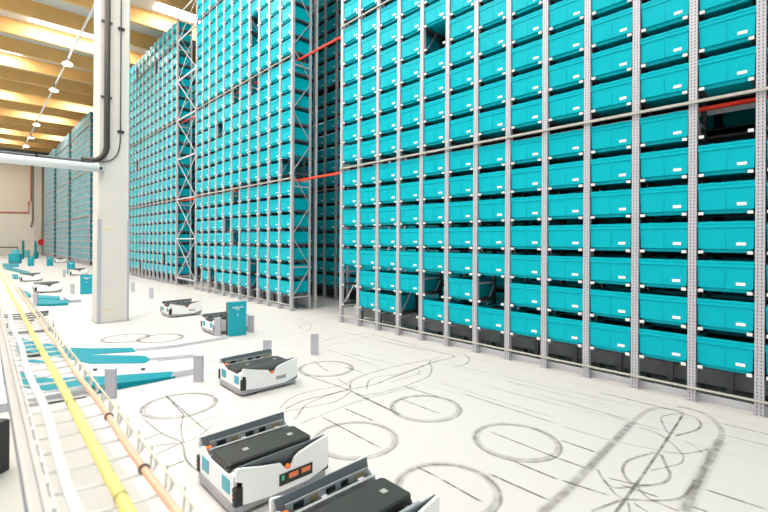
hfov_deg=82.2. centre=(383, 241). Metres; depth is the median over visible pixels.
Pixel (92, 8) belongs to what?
track
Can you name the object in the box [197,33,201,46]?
storage tote
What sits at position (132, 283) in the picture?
post
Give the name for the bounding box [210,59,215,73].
storage tote
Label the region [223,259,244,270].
storage tote
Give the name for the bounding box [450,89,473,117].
storage tote
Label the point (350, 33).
storage tote
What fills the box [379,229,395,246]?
storage tote
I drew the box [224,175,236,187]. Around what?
storage tote
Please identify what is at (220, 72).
storage tote
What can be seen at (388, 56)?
storage tote
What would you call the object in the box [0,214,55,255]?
wall
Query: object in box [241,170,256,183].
storage tote
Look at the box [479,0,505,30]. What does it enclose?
storage tote
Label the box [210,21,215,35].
storage tote
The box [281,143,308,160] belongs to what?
storage tote
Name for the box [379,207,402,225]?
storage tote
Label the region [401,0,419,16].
storage tote
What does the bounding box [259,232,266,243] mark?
storage tote
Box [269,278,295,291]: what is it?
storage tote
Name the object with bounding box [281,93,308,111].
storage tote
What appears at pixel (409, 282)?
storage tote
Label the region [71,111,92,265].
storage rack
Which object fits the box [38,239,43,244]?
hose reel
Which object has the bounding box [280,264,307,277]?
storage tote
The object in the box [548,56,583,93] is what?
storage tote
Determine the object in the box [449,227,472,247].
storage tote
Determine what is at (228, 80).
storage tote
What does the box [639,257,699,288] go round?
storage tote
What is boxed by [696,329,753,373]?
storage tote
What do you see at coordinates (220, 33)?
storage tote
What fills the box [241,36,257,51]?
storage tote
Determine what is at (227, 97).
storage tote
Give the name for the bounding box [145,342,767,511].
tire marks
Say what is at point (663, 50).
storage tote
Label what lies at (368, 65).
storage tote
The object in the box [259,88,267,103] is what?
storage tote
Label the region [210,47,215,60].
storage tote
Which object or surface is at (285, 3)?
storage tote
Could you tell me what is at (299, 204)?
storage tote
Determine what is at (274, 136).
storage tote
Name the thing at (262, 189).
storage tote
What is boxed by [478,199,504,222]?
storage tote
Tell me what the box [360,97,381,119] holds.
storage tote
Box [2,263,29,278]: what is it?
station
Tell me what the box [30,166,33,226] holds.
downpipe
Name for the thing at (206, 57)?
storage tote
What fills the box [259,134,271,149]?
storage tote
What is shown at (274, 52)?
storage tote
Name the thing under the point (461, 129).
storage tote
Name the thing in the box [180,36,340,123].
pipe
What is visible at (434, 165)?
storage tote
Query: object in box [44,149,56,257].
storage rack
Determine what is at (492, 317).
storage tote
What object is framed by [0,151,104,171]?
duct
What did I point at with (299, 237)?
storage tote
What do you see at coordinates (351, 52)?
storage tote
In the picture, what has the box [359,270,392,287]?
storage tote
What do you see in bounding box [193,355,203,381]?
post
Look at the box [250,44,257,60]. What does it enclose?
storage tote
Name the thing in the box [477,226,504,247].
storage tote
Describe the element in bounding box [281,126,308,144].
storage tote
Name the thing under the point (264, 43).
storage tote
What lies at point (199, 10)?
storage tote
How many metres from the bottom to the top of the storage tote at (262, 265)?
0.296 m
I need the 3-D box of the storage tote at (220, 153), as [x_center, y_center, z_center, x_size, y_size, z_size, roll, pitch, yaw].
[-4.473,-2.417,12.674,0.526,0.296,0.436,0,0,-43]
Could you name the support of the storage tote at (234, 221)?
on the storage rack at (297, 298)
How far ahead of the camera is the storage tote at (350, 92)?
8.25 m
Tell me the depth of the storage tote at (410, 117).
7.14 m
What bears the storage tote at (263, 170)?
on the storage rack at (297, 298)
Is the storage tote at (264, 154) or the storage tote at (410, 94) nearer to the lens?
the storage tote at (410, 94)
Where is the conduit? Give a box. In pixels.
[81,0,112,162]
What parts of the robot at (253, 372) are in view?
panel, corner post, plate, rail, panel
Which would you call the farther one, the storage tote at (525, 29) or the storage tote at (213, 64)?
the storage tote at (213, 64)
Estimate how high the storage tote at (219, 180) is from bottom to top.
0.296 m
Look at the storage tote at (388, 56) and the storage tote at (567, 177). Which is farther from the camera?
the storage tote at (388, 56)
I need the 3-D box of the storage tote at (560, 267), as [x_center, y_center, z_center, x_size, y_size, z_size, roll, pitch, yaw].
[2.349,0.326,5.443,0.526,0.296,0.436,0,0,-43]
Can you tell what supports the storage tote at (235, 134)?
on the storage rack at (297, 298)
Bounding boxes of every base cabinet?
[28,256,33,265]
[47,256,52,265]
[67,261,74,273]
[80,274,91,293]
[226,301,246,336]
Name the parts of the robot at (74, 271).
panel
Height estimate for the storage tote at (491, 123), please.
0.296 m
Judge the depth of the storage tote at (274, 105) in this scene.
10.30 m
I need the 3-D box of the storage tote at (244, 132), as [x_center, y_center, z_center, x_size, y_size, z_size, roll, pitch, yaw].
[-3.421,-2.783,11.564,0.526,0.296,0.436,0,0,-43]
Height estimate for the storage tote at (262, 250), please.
0.296 m
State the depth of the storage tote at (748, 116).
13.59 m
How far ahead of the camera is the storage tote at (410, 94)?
7.14 m
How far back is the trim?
42.23 m
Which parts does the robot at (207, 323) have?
panel, plate, panel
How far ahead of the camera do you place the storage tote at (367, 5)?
7.94 m
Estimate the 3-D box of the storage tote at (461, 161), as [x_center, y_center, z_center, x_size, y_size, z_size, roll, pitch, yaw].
[1.306,-1.170,6.551,0.526,0.296,0.436,0,0,-43]
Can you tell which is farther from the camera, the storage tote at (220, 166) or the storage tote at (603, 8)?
the storage tote at (220, 166)
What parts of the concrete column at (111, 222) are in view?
plate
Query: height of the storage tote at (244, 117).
0.296 m
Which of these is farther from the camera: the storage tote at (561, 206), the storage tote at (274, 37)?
the storage tote at (274, 37)
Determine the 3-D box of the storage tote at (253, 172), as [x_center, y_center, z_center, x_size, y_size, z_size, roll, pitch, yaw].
[-3.073,-1.664,11.196,0.526,0.296,0.436,0,0,-43]
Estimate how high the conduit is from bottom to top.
7.563 m
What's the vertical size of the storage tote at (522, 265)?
0.296 m
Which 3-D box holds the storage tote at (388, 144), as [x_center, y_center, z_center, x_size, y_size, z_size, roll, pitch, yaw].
[0.258,-1.644,7.663,0.526,0.296,0.436,0,0,-43]
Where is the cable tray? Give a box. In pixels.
[0,264,200,511]
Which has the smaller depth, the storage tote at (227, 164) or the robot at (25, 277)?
the storage tote at (227, 164)
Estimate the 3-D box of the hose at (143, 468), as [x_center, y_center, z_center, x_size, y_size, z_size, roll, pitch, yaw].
[-3.150,0.393,3.768,0.022,0.019,9.301,0,0,-42]
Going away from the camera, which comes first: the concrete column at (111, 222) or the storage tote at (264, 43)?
the concrete column at (111, 222)
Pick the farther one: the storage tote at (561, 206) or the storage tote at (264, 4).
the storage tote at (264, 4)
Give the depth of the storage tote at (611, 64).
4.91 m
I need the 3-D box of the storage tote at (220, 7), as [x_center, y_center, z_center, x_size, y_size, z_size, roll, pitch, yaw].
[-4.447,-6.608,12.674,0.526,0.296,0.436,0,0,-43]
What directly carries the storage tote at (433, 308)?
on the storage rack at (756, 383)
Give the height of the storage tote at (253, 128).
0.296 m
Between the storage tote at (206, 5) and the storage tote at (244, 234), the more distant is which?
the storage tote at (206, 5)
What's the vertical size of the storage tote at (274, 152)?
0.296 m
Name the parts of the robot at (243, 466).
corner post, panel, corner post, panel, plate, rail, panel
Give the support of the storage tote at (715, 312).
on the storage rack at (756, 383)
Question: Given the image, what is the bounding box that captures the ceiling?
[0,0,195,152]
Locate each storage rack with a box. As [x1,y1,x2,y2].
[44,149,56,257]
[56,133,73,260]
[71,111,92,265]
[129,18,192,285]
[148,0,755,330]
[194,0,311,310]
[338,0,767,417]
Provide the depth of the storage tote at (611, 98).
4.92 m
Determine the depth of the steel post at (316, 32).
10.15 m
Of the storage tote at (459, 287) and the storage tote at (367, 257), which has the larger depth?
the storage tote at (367, 257)
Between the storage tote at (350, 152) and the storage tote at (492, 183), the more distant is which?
the storage tote at (350, 152)
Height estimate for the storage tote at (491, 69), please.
0.296 m
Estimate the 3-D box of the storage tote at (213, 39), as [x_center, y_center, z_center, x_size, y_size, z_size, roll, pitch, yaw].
[-4.804,-5.865,13.049,0.526,0.296,0.436,0,0,-43]
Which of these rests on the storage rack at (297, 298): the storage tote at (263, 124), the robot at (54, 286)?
the storage tote at (263, 124)
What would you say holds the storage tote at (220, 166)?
on the storage rack at (297, 298)
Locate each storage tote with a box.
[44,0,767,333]
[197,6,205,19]
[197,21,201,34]
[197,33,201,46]
[203,77,208,89]
[203,89,214,102]
[204,0,212,14]
[204,15,208,28]
[204,27,208,40]
[204,40,208,53]
[204,52,208,65]
[204,65,208,77]
[210,8,215,22]
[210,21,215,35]
[210,34,215,47]
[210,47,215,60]
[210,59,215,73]
[210,72,215,85]
[210,85,219,98]
[210,102,214,114]
[210,114,222,127]
[210,127,222,139]
[217,1,223,16]
[217,15,222,29]
[217,28,222,42]
[217,41,222,55]
[217,54,222,68]
[217,67,222,81]
[217,81,227,94]
[217,97,222,110]
[217,110,222,123]
[217,137,226,149]
[217,150,226,162]
[217,163,226,175]
[217,177,229,188]
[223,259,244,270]
[223,272,241,283]
[224,76,238,91]
[224,93,238,106]
[224,106,230,119]
[224,120,230,133]
[224,134,234,146]
[224,147,234,160]
[224,161,234,173]
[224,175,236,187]
[224,192,238,203]
[224,206,229,216]
[225,8,230,23]
[225,21,230,36]
[225,35,230,49]
[225,49,230,63]
[225,62,230,76]
[231,260,254,271]
[231,273,252,284]
[232,71,245,85]
[232,102,238,116]
[232,116,242,130]
[232,130,242,143]
[232,144,242,157]
[232,158,242,171]
[232,173,246,185]
[232,204,246,216]
[232,218,237,229]
[232,246,251,257]
[233,0,239,16]
[233,14,239,30]
[233,28,239,43]
[233,42,239,57]
[233,57,238,71]
[240,141,251,155]
[240,189,256,201]
[240,203,252,215]
[240,218,246,229]
[240,232,246,243]
[240,247,246,257]
[240,261,263,272]
[240,274,263,286]
[241,6,257,23]
[241,21,257,37]
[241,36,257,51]
[241,51,247,66]
[241,65,257,83]
[241,83,257,98]
[241,98,247,112]
[241,112,247,126]
[241,127,251,140]
[241,156,252,169]
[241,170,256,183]
[249,138,261,152]
[249,187,266,200]
[249,202,256,214]
[249,217,256,228]
[249,232,256,243]
[249,247,256,258]
[250,0,257,17]
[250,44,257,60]
[250,59,264,76]
[250,93,257,108]
[250,108,257,122]
[250,123,257,137]
[250,153,262,166]
[250,168,266,182]
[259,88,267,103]
[259,103,267,119]
[259,119,271,134]
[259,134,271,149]
[259,150,272,164]
[259,166,276,180]
[259,185,275,199]
[259,201,277,214]
[259,216,266,228]
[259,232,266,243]
[259,247,284,259]
[259,262,284,274]
[259,277,284,289]
[260,0,267,8]
[260,6,267,24]
[260,22,267,39]
[260,37,267,54]
[260,53,274,70]
[260,72,267,88]
[269,163,295,178]
[269,183,289,197]
[269,199,289,213]
[269,216,277,228]
[269,232,277,243]
[269,248,277,259]
[269,263,295,275]
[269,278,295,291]
[270,0,283,16]
[270,14,278,31]
[270,30,278,47]
[270,46,286,64]
[270,66,278,83]
[270,82,278,99]
[270,98,278,114]
[270,114,278,130]
[270,130,282,146]
[270,147,294,163]
[280,181,307,196]
[280,198,307,212]
[280,215,307,227]
[280,231,307,244]
[280,248,307,260]
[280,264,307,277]
[280,279,307,293]
[281,21,308,42]
[281,38,308,61]
[281,59,308,79]
[281,76,308,95]
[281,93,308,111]
[281,110,308,128]
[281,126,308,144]
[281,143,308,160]
[282,0,309,9]
[282,5,309,26]
[342,250,356,265]
[343,83,357,104]
[343,103,362,124]
[343,123,362,143]
[343,144,367,163]
[343,169,370,188]
[343,189,367,207]
[343,210,362,226]
[343,230,356,245]
[344,0,364,23]
[344,22,363,45]
[344,42,357,65]
[344,63,357,85]
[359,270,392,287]
[359,290,393,308]
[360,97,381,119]
[360,118,381,139]
[360,139,385,160]
[360,166,386,185]
[360,187,387,205]
[360,208,375,225]
[360,229,375,245]
[360,250,394,266]
[361,12,382,36]
[361,33,376,57]
[361,54,376,78]
[361,76,375,98]
[362,0,383,13]
[379,112,402,134]
[379,134,405,156]
[379,162,409,183]
[379,184,406,204]
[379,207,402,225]
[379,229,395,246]
[379,251,395,268]
[379,271,415,290]
[379,292,415,312]
[380,0,397,27]
[380,22,396,48]
[380,45,396,70]
[380,67,396,91]
[380,89,396,113]
[399,251,434,269]
[400,128,429,152]
[400,158,431,180]
[400,181,431,202]
[400,205,425,224]
[400,228,418,246]
[400,273,438,292]
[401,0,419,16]
[401,11,436,40]
[401,34,439,61]
[401,58,419,84]
[401,81,419,107]
[401,105,426,129]
[423,153,457,177]
[423,178,456,201]
[423,203,444,223]
[423,228,444,246]
[423,252,463,271]
[423,297,463,320]
[424,0,445,36]
[424,47,445,76]
[424,73,451,100]
[424,98,451,124]
[424,122,459,148]
[425,0,439,4]
[448,252,486,273]
[448,276,491,299]
[448,300,491,325]
[449,115,486,145]
[449,148,483,174]
[449,175,482,198]
[449,201,480,222]
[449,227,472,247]
[450,10,473,42]
[450,36,473,67]
[450,63,480,92]
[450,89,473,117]
[451,0,473,16]
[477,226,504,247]
[477,253,514,275]
[477,304,523,330]
[478,107,518,137]
[478,142,515,170]
[478,171,515,196]
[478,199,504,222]
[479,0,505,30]
[479,24,505,57]
[479,51,505,83]
[479,79,505,110]
[510,226,541,248]
[510,254,554,278]
[510,281,558,307]
[510,307,558,337]
[511,38,542,74]
[511,69,541,102]
[511,98,550,133]
[511,136,552,166]
[511,166,550,194]
[511,196,549,221]
[512,0,551,17]
[512,9,542,45]
[547,255,599,281]
[547,283,599,312]
[547,312,599,344]
[548,24,592,63]
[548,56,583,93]
[548,88,592,126]
[548,129,593,162]
[548,161,592,191]
[548,193,591,219]
[548,225,582,249]
[549,0,584,32]
[589,317,645,352]
[590,154,642,188]
[590,189,642,218]
[590,224,640,250]
[590,256,646,284]
[590,287,646,318]
[591,7,642,50]
[591,42,641,83]
[591,77,642,119]
[591,120,642,156]
[592,0,632,17]
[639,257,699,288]
[639,290,699,325]
[639,323,686,362]
[640,25,699,70]
[640,63,699,110]
[640,110,700,150]
[640,147,699,184]
[640,185,698,217]
[640,222,687,251]
[641,0,699,36]
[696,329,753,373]
[697,180,754,215]
[697,221,754,252]
[697,259,754,292]
[697,294,754,333]
[698,5,755,57]
[698,46,755,99]
[698,139,755,180]
[700,0,753,19]
[765,343,767,373]
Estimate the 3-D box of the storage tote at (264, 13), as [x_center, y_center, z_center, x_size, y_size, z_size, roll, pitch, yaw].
[-2.702,-5.480,10.826,0.526,0.296,0.436,0,0,-43]
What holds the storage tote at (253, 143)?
on the storage rack at (297, 298)
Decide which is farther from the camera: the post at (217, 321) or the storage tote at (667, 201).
the post at (217, 321)
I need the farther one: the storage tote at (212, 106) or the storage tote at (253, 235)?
the storage tote at (212, 106)
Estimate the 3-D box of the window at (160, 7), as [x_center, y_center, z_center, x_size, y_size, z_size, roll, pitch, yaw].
[-7.809,-9.072,17.308,1.900,0.038,1.500,0,0,-43]
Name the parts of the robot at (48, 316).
panel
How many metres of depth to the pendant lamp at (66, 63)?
19.18 m
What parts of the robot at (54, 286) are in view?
panel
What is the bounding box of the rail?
[0,311,52,511]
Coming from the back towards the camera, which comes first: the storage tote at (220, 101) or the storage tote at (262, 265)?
the storage tote at (220, 101)
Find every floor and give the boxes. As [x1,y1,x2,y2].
[0,255,767,511]
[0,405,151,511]
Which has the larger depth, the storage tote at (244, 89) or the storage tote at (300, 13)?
the storage tote at (244, 89)
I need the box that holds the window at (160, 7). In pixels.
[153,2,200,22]
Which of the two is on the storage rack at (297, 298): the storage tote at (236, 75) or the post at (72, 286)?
the storage tote at (236, 75)
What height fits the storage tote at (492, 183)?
0.296 m
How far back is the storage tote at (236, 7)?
11.77 m
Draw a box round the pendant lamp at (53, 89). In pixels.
[49,83,58,91]
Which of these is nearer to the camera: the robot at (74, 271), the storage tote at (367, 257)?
the storage tote at (367, 257)
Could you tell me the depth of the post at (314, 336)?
5.99 m
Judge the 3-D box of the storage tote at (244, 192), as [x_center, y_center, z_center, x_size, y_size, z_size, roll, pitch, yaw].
[-3.429,-1.198,11.563,0.526,0.296,0.436,0,0,-43]
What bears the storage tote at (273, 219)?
on the storage rack at (297, 298)
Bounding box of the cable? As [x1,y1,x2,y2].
[99,0,124,162]
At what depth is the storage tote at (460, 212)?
6.38 m
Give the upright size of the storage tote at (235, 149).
0.296 m
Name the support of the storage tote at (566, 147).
on the storage rack at (756, 383)
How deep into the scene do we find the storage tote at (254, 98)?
11.05 m
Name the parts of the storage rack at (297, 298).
rail, kick plate, plate, shelf rail, shelf rail, shelf rail, shelf rail, shelf rail, shelf rail, shelf rail, shelf rail, shelf rail, shelf rail, shelf rail, shelf rail, shelf rail, shelf rail, shelf rail, shelf rail, support leg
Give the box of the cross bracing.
[176,0,195,281]
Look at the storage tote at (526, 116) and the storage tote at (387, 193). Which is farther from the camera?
the storage tote at (387, 193)
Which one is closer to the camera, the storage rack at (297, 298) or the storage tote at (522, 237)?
the storage tote at (522, 237)
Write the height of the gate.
1.450 m
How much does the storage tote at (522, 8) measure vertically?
0.296 m
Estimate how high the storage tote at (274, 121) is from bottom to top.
0.296 m
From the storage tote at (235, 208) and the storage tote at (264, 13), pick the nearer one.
the storage tote at (264, 13)
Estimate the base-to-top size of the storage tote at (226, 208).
0.296 m
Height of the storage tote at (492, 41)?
0.296 m
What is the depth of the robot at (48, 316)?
7.33 m
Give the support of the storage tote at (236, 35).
on the storage rack at (297, 298)
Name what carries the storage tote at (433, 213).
on the storage rack at (756, 383)
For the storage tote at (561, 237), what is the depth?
5.26 m
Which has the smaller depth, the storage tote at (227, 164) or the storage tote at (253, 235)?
the storage tote at (253, 235)
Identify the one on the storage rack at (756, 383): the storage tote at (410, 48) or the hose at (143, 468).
the storage tote at (410, 48)
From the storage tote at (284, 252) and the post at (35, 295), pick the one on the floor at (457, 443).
the post at (35, 295)
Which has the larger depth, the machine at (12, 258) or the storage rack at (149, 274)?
the machine at (12, 258)
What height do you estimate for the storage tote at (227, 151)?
0.296 m
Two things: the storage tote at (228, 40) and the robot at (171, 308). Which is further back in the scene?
the storage tote at (228, 40)
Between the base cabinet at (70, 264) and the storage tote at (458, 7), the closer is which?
the storage tote at (458, 7)
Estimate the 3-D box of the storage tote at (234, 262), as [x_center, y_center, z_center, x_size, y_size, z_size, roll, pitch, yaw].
[-3.791,0.661,11.933,0.526,0.296,0.436,0,0,-43]
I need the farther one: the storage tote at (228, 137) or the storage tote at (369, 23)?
the storage tote at (228, 137)
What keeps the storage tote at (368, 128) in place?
on the storage rack at (756, 383)
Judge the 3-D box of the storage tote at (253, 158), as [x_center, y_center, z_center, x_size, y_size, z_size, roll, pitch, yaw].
[-3.071,-2.036,11.196,0.526,0.296,0.436,0,0,-43]
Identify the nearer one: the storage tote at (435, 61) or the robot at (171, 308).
the storage tote at (435, 61)
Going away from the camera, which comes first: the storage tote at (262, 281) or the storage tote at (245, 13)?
the storage tote at (262, 281)
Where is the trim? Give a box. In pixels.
[0,147,48,157]
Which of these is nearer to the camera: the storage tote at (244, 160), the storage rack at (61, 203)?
the storage tote at (244, 160)
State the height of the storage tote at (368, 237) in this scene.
0.296 m
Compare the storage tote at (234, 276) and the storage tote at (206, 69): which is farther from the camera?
the storage tote at (206, 69)
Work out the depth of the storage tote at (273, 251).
10.28 m
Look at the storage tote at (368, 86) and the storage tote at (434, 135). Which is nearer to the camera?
the storage tote at (434, 135)
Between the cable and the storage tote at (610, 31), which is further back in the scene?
the cable
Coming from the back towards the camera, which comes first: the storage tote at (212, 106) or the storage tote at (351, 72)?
the storage tote at (212, 106)
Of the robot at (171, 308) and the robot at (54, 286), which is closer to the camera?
the robot at (171, 308)
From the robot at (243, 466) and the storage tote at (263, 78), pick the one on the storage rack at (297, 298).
the storage tote at (263, 78)
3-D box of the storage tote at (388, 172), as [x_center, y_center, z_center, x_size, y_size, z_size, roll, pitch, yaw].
[0.252,-1.176,7.666,0.526,0.296,0.436,0,0,-43]
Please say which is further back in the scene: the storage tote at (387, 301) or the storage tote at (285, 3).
the storage tote at (285, 3)
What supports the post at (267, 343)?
on the floor at (457, 443)
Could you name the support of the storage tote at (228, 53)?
on the storage rack at (297, 298)
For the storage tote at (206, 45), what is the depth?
13.27 m
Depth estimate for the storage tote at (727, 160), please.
4.16 m
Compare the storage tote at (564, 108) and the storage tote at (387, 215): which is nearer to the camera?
the storage tote at (564, 108)
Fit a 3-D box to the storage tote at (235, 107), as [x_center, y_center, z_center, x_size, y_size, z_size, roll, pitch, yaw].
[-3.766,-3.530,11.934,0.526,0.296,0.436,0,0,-43]
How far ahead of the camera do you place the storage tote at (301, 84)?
9.94 m
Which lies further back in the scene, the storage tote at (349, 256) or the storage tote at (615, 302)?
the storage tote at (349, 256)
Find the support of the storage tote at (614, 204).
on the storage rack at (756, 383)
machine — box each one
[8,254,21,262]
[11,250,19,253]
[24,250,29,256]
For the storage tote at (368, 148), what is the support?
on the storage rack at (756, 383)
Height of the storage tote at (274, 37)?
0.296 m
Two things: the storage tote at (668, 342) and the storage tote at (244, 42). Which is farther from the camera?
the storage tote at (244, 42)
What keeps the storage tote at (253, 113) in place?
on the storage rack at (297, 298)
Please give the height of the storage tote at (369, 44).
0.296 m
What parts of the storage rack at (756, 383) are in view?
support leg, shelf rail, shelf rail, shelf rail, shelf rail, shelf rail, shelf rail, shelf rail, shelf rail, shelf rail, shelf rail, shelf rail, shelf rail, shelf rail, shelf rail, shelf rail, shelf rail, shelf rail, shelf rail, support leg, shelf rail, shelf rail, shelf rail, shelf rail, shelf rail, shelf rail, shelf rail, shelf rail, shelf rail, shelf rail, shelf rail, shelf rail, support leg, shelf rail, shelf rail, shelf rail, shelf rail, shelf rail, shelf rail, shelf rail, shelf rail, support leg, rail, kick plate, shelf rail, plate, shelf rail, shelf rail, shelf rail, shelf rail, shelf rail, shelf rail, shelf rail, support leg, shelf rail, shelf rail, shelf rail, shelf rail, shelf rail, shelf rail, shelf rail, shelf rail, shelf rail, shelf rail, shelf rail, support leg, shelf rail, shelf rail, shelf rail, shelf rail, shelf rail, shelf rail, support leg, shelf rail, shelf rail, shelf rail, shelf rail, shelf rail, shelf rail, shelf rail, shelf rail, shelf rail, shelf rail, shelf rail, shelf rail, shelf rail, shelf rail, support leg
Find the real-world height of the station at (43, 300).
0.070 m
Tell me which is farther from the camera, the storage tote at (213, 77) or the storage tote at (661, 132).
the storage tote at (213, 77)
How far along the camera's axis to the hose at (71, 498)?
0.91 m
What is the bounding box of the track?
[23,4,93,148]
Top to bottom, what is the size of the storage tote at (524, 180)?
0.296 m
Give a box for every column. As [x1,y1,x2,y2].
[34,166,41,254]
[91,0,129,323]
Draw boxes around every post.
[33,293,37,305]
[70,284,74,293]
[104,368,116,398]
[131,282,134,291]
[149,287,153,298]
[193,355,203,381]
[214,318,220,335]
[247,315,253,332]
[263,339,271,349]
[311,333,318,354]
[314,0,317,308]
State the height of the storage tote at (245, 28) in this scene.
0.296 m
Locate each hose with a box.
[0,265,182,511]
[0,272,137,511]
[0,287,84,511]
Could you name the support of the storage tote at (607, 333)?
on the storage rack at (756, 383)
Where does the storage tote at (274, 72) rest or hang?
on the storage rack at (297, 298)
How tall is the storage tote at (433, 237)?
0.296 m
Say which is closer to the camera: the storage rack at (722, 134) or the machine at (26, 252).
the storage rack at (722, 134)
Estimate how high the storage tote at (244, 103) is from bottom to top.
0.296 m
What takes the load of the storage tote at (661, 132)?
on the storage rack at (756, 383)
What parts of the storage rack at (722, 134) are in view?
panel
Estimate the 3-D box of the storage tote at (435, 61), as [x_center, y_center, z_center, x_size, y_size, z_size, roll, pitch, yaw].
[0.966,-2.756,6.920,0.526,0.296,0.436,0,0,-43]
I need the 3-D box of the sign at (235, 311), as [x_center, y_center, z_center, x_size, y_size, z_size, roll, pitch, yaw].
[-2.424,1.262,7.222,0.300,0.555,0.132,0,0,-37]
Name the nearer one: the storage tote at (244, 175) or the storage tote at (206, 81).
the storage tote at (244, 175)
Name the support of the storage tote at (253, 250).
on the storage rack at (297, 298)
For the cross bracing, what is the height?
9.016 m
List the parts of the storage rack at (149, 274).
kick plate, plate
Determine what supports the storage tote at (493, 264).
on the storage rack at (756, 383)
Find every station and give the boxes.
[0,336,227,412]
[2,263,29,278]
[21,290,80,305]
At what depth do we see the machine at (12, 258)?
27.99 m
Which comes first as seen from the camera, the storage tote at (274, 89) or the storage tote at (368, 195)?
the storage tote at (368, 195)
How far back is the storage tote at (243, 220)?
11.43 m
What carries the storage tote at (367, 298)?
on the storage rack at (756, 383)
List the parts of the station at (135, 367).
plate, lane rail, lane rail, lane rail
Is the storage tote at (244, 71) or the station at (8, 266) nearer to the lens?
the storage tote at (244, 71)
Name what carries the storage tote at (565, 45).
on the storage rack at (756, 383)
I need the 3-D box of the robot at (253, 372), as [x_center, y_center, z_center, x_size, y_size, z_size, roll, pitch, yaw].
[-1.367,1.403,4.775,0.650,0.286,0.588,0,0,-43]
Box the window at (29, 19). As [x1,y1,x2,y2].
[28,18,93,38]
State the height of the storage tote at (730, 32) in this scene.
0.296 m
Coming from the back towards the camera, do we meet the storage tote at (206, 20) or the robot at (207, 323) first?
the storage tote at (206, 20)
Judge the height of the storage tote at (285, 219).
0.296 m
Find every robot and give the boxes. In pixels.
[3,310,53,333]
[19,273,42,281]
[33,281,61,292]
[53,258,66,262]
[68,268,87,275]
[160,298,201,316]
[196,411,327,511]
[201,311,249,333]
[218,348,296,394]
[269,455,439,511]
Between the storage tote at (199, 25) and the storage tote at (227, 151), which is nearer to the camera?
the storage tote at (227, 151)
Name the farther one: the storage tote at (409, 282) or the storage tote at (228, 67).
the storage tote at (228, 67)
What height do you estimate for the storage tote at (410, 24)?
0.296 m
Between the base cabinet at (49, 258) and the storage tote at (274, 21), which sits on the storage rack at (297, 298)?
the storage tote at (274, 21)
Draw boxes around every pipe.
[0,165,31,212]
[178,95,767,201]
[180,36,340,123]
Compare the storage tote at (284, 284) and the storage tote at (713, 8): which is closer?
the storage tote at (713, 8)
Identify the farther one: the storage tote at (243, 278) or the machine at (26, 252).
the machine at (26, 252)
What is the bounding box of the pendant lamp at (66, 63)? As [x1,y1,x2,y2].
[62,56,72,66]
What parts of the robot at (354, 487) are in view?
panel, plate, rail, panel, rail, panel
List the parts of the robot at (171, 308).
panel, plate, panel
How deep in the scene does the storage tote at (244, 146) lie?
11.41 m
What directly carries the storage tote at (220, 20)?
on the storage rack at (297, 298)
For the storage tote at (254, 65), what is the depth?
11.05 m
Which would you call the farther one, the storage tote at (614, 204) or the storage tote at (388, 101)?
the storage tote at (388, 101)
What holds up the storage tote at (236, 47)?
on the storage rack at (297, 298)
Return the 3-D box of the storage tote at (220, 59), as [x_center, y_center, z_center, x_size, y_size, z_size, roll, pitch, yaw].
[-4.453,-5.118,12.678,0.526,0.296,0.436,0,0,-43]
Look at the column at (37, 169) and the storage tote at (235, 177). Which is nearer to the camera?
the storage tote at (235, 177)
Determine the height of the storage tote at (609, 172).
0.296 m
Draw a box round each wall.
[0,163,148,251]
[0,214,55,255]
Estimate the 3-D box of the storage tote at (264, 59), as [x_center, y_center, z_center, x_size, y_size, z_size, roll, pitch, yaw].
[-2.707,-4.363,10.827,0.526,0.296,0.436,0,0,-43]
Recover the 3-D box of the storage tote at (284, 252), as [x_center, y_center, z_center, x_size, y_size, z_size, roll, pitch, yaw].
[-2.039,0.300,10.084,0.526,0.296,0.436,0,0,-43]
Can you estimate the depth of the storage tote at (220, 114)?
12.55 m
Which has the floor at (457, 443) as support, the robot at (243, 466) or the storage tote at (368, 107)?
the robot at (243, 466)
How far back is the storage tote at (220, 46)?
12.53 m
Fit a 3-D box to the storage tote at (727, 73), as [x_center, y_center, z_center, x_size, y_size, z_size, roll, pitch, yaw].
[3.410,-1.625,4.329,0.526,0.296,0.436,0,0,-43]
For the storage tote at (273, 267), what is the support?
on the storage rack at (297, 298)
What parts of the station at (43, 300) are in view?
plate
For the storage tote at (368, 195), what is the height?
0.296 m
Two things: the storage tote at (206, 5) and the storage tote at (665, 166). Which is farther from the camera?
the storage tote at (206, 5)
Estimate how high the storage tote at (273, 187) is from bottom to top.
0.296 m
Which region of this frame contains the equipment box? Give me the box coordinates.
[0,418,9,473]
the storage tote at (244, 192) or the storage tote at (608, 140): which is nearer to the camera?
the storage tote at (608, 140)
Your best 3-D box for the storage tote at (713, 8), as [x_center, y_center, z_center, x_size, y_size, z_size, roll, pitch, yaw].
[3.418,-2.369,4.331,0.526,0.296,0.436,0,0,-43]
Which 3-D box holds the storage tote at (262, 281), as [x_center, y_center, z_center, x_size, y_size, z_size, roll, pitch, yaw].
[-2.739,1.040,10.822,0.526,0.296,0.436,0,0,-43]
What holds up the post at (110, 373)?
on the floor at (457, 443)
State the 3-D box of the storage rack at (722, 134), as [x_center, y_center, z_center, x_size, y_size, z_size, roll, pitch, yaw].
[-2.591,-3.032,13.406,0.542,9.140,32.130,0,0,-43]
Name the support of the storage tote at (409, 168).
on the storage rack at (756, 383)
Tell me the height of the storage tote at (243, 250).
0.296 m
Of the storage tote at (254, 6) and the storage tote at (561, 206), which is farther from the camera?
the storage tote at (254, 6)
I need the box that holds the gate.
[22,240,36,258]
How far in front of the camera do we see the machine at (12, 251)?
33.47 m
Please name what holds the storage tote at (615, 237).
on the storage rack at (756, 383)
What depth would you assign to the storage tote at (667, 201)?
4.52 m
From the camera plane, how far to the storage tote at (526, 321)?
5.67 m
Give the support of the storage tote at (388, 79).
on the storage rack at (756, 383)
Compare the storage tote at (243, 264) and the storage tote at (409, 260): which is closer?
the storage tote at (409, 260)
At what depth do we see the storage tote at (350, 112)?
8.25 m
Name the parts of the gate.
leg, leg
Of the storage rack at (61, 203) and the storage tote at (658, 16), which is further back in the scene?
the storage rack at (61, 203)

